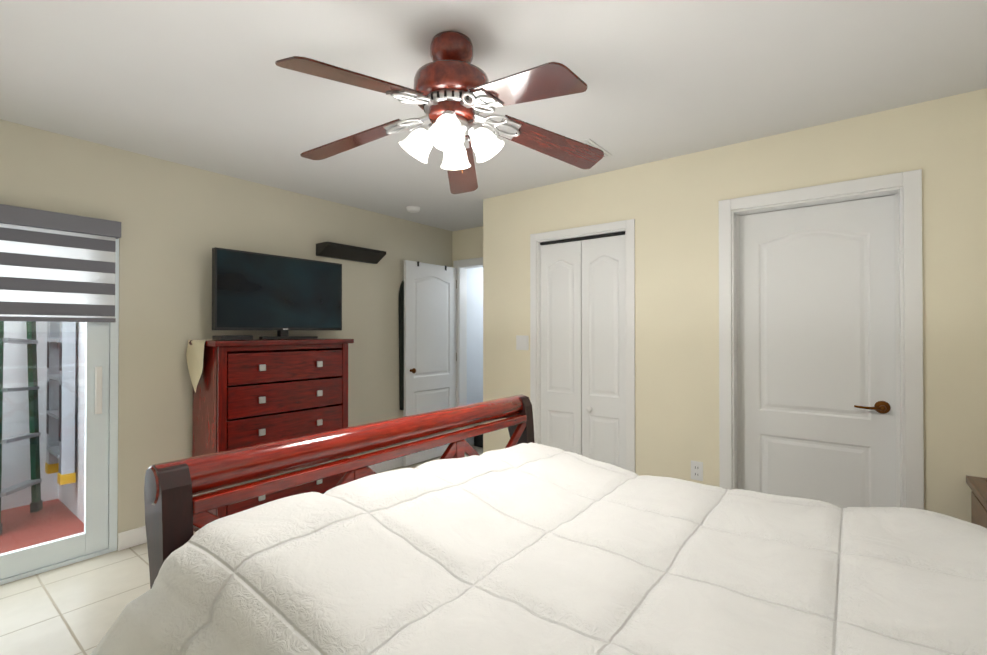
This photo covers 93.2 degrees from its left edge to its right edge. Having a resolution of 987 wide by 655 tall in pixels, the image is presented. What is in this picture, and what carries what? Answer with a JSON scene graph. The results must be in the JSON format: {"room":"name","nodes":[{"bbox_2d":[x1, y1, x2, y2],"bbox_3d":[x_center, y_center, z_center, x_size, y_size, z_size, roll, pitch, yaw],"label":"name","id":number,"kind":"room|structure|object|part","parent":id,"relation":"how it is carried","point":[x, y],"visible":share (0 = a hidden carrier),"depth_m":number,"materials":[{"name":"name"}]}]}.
{"room":"bedroom","nodes":[
{"label":"bedroom","id":0,"kind":"room"},
{"bbox_2d":[0,445,482,654],"bbox_3d":[-1.152,1.404,1.761,6.310,0.120,9.720,0,-1,38],"label":"floor","id":1,"kind":"structure","parent":0,"point":[76,608],"depth_m":2.38,"materials":[{"name":"tile"}]},
{"bbox_2d":[0,321,42,534],"bbox_3d":[-3.370,0.439,3.276,0.156,1.851,0.596,0,0,-19],"label":"ladder","id":2,"kind":"object","parent":1,"relation":"on","point":[33,445],"depth_m":3.45,"materials":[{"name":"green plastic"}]},
{"bbox_2d":[1,321,56,509],"bbox_3d":[-5.007,-0.003,1.837,0.120,2.705,5.120,0,-1,38],"label":"wall","id":3,"kind":"structure","parent":1,"relation":"on","point":[14,446],"depth_m":3.56,"materials":[{"name":"white paint"}]},
{"bbox_2d":[57,322,84,522],"bbox_3d":[-2.883,0.008,3.356,1.350,2.705,0.120,0,-1,38],"label":"wall","id":4,"kind":"structure","parent":1,"relation":"on","point":[65,500],"depth_m":3.34,"materials":[{"name":"white paint"}]},
{"bbox_2d":[45,322,75,484],"bbox_3d":[-3.208,0.231,3.467,0.517,1.750,0.097,0,-1,38],"label":"aluminum ladder","id":5,"kind":"object","parent":4,"relation":"hanging from","point":[51,362],"depth_m":3.33,"materials":[{"name":"aluminium"},{"name":"yellow plastic"}]},
{"bbox_2d":[186,335,353,531],"bbox_3d":[-1.565,0.705,3.364,0.434,1.301,1.008,0,-1,38],"label":"dresser","id":6,"kind":"object","parent":1,"relation":"on","point":[248,390],"visible":0.65,"depth_m":3.12,"materials":[{"name":"brown wood"}]},
{"bbox_2d":[212,247,341,338],"bbox_3d":[-1.533,-0.220,3.442,0.170,0.608,0.960,0,-1,38],"label":"tv","id":7,"kind":"object","parent":6,"relation":"on","point":[282,295],"visible":1,"depth_m":3.37,"materials":[{"name":"black plastic"}]},
{"bbox_2d":[474,424,482,447],"bbox_3d":[-0.034,1.146,5.420,0.280,0.450,0.280,0,-1,38],"label":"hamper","id":8,"kind":"object","parent":1,"relation":"on","point":[478,440],"visible":0.02,"depth_m":5.35,"materials":[{"name":"black plastic"}]},
{"bbox_2d":[90,395,986,654],"bbox_3d":[0.500,0.678,0.970,2.460,1.320,2.036,0,-1,38],"label":"bed","id":9,"kind":"object","parent":1,"relation":"on","point":[522,543],"visible":1,"depth_m":1.11,"materials":[{"name":"white fabric"}]},
{"bbox_3d":[0.581,0.679,1.075,2.460,1.320,1.632,0,-1,38],"label":"frame","id":10,"kind":"part","parent":9,"relation":"part of","materials":[{"name":"brown wood"}]},
{"bbox_2d":[966,475,986,527],"bbox_3d":[2.177,1.009,1.731,0.554,0.669,0.634,0,-1,38],"label":"nightstand","id":11,"kind":"object","parent":1,"relation":"on","point":[977,486],"visible":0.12,"depth_m":1.99,"materials":[{"name":"brown wood"}]},
{"bbox_2d":[0,119,482,549],"bbox_3d":[-1.421,0.141,4.034,0.138,2.440,6.460,0,-1,38],"label":"wall","id":12,"kind":"structure","parent":0,"point":[178,222],"depth_m":3.11,"materials":[{"name":"paint"}]},
{"bbox_2d":[0,238,118,584],"bbox_3d":[-2.784,0.365,2.268,0.121,1.965,1.520,0,-1,38],"label":"sliding glass door","id":13,"kind":"structure","parent":12,"relation":"attached to","point":[97,537],"depth_m":2.75,"materials":[{"name":"metal"}]},
{"bbox_2d":[0,204,120,321],"bbox_3d":[-2.712,-0.334,2.204,0.081,0.598,1.518,0,-1,38],"label":"window blind","id":14,"kind":"object","parent":12,"relation":"attached to","point":[56,267],"visible":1,"depth_m":2.58,"materials":[{"name":"grey fabric"}]},
{"bbox_2d":[316,241,385,263],"bbox_3d":[-1.227,-0.644,4.067,0.170,0.100,0.600,0,-1,38],"label":"wall shelf","id":15,"kind":"object","parent":12,"relation":"attached to","point":[345,252],"visible":1,"depth_m":4.00,"materials":[{"name":"black wood"}]},
{"bbox_2d":[399,280,403,409],"bbox_3d":[-0.871,0.134,4.614,0.030,1.341,0.150,0,-1,38],"label":"mirror","id":16,"kind":"object","parent":12,"relation":"hanging from","point":[401,344],"visible":0.27,"depth_m":4.56,"materials":[{"name":"black metal"}]},
{"bbox_2d":[403,260,456,465],"bbox_3d":[-0.623,0.347,4.843,0.100,2.019,0.734,0,-1,38],"label":"door","id":17,"kind":"structure","parent":12,"relation":"attached to","point":[430,356],"depth_m":4.81,"materials":[{"name":"paint"}]},
{"bbox_2d":[0,0,986,230],"bbox_3d":[0.433,-1.140,2.616,4.818,0.100,6.460,0,-1,38],"label":"ceiling","id":18,"kind":"structure","parent":0,"point":[210,85],"depth_m":2.02,"materials":[{"name":"paint"}]},
{"bbox_2d":[406,206,419,212],"bbox_3d":[-0.721,-1.058,4.199,0.124,0.040,0.124,0,-1,38],"label":"smoke detector","id":19,"kind":"object","parent":18,"relation":"attached to","point":[413,209],"visible":1,"depth_m":4.16,"materials":[{"name":"white plastic"}]},
{"bbox_2d":[275,31,603,193],"bbox_3d":[-0.182,-0.846,1.762,1.256,0.500,1.233,0,-1,38],"label":"ceiling fan","id":20,"kind":"object","parent":18,"relation":"hanging from","point":[453,93],"visible":1,"depth_m":1.72,"materials":[{"name":"brown wood"}]},
{"bbox_3d":[-0.397,-0.780,1.511,0.145,0.022,0.580,15,19,37],"label":"blade","id":21,"kind":"part","parent":20,"relation":"part of","materials":[{"name":"brown wood"}]},
{"bbox_3d":[-0.511,-0.768,1.897,0.580,0.022,0.145,-12,8,16],"label":"blade","id":22,"kind":"part","parent":20,"relation":"part of","materials":[{"name":"brown wood"}]},
{"bbox_3d":[-0.153,-0.763,2.159,0.145,0.022,0.580,-12,-12,-2],"label":"blade","id":23,"kind":"part","parent":20,"relation":"part of","materials":[{"name":"brown wood"}]},
{"bbox_3d":[0.055,-0.752,1.502,0.145,0.022,0.580,15,5,-39],"label":"blade","id":24,"kind":"part","parent":20,"relation":"part of","materials":[{"name":"brown wood"}]},
{"bbox_3d":[0.183,-0.768,1.921,0.580,0.022,0.145,12,-17,-20],"label":"blade","id":25,"kind":"part","parent":20,"relation":"part of","materials":[{"name":"brown wood"}]},
{"bbox_2d":[579,139,611,157],"bbox_3d":[0.578,-1.081,2.870,0.180,0.014,0.320,0,-1,38],"label":"ceiling vent","id":26,"kind":"object","parent":18,"relation":"in","point":[590,142],"visible":0.17,"depth_m":2.77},
{"bbox_2d":[480,88,986,522],"bbox_3d":[1.348,0.132,2.916,3.506,2.440,0.150,0,-1,38],"label":"wall","id":27,"kind":"structure","parent":0,"point":[673,203],"depth_m":2.83,"materials":[{"name":"paint"}]},
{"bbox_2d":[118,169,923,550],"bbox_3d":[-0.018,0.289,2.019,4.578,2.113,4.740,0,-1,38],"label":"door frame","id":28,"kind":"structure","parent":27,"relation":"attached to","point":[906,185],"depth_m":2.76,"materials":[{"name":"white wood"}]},
{"bbox_2d":[516,335,528,349],"bbox_3d":[0.226,0.120,3.679,0.115,0.115,0.009,0,-1,38],"label":"light switch","id":29,"kind":"object","parent":27,"relation":"attached to","point":[522,342],"visible":1,"depth_m":3.68,"materials":[{"name":"white plastic"}]},
{"bbox_2d":[541,235,625,468],"bbox_3d":[0.637,0.354,3.399,0.694,1.980,0.066,0,-1,38],"label":"bifold door","id":30,"kind":"structure","parent":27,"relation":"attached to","point":[583,361],"depth_m":3.38,"materials":[{"name":"paint"}]},
{"bbox_2d":[691,460,702,480],"bbox_3d":[1.254,0.884,2.882,0.070,0.115,0.008,0,-1,38],"label":"wall outlet","id":31,"kind":"object","parent":27,"relation":"attached to","point":[696,470],"visible":1,"depth_m":2.88,"materials":[{"name":"white plastic"}]},
{"bbox_2d":[737,193,900,508],"bbox_3d":[1.769,0.333,2.599,0.744,2.033,0.095,0,-1,38],"label":"door","id":32,"kind":"structure","parent":27,"relation":"attached to","point":[818,384],"depth_m":2.58,"materials":[{"name":"paint"}]}
]}

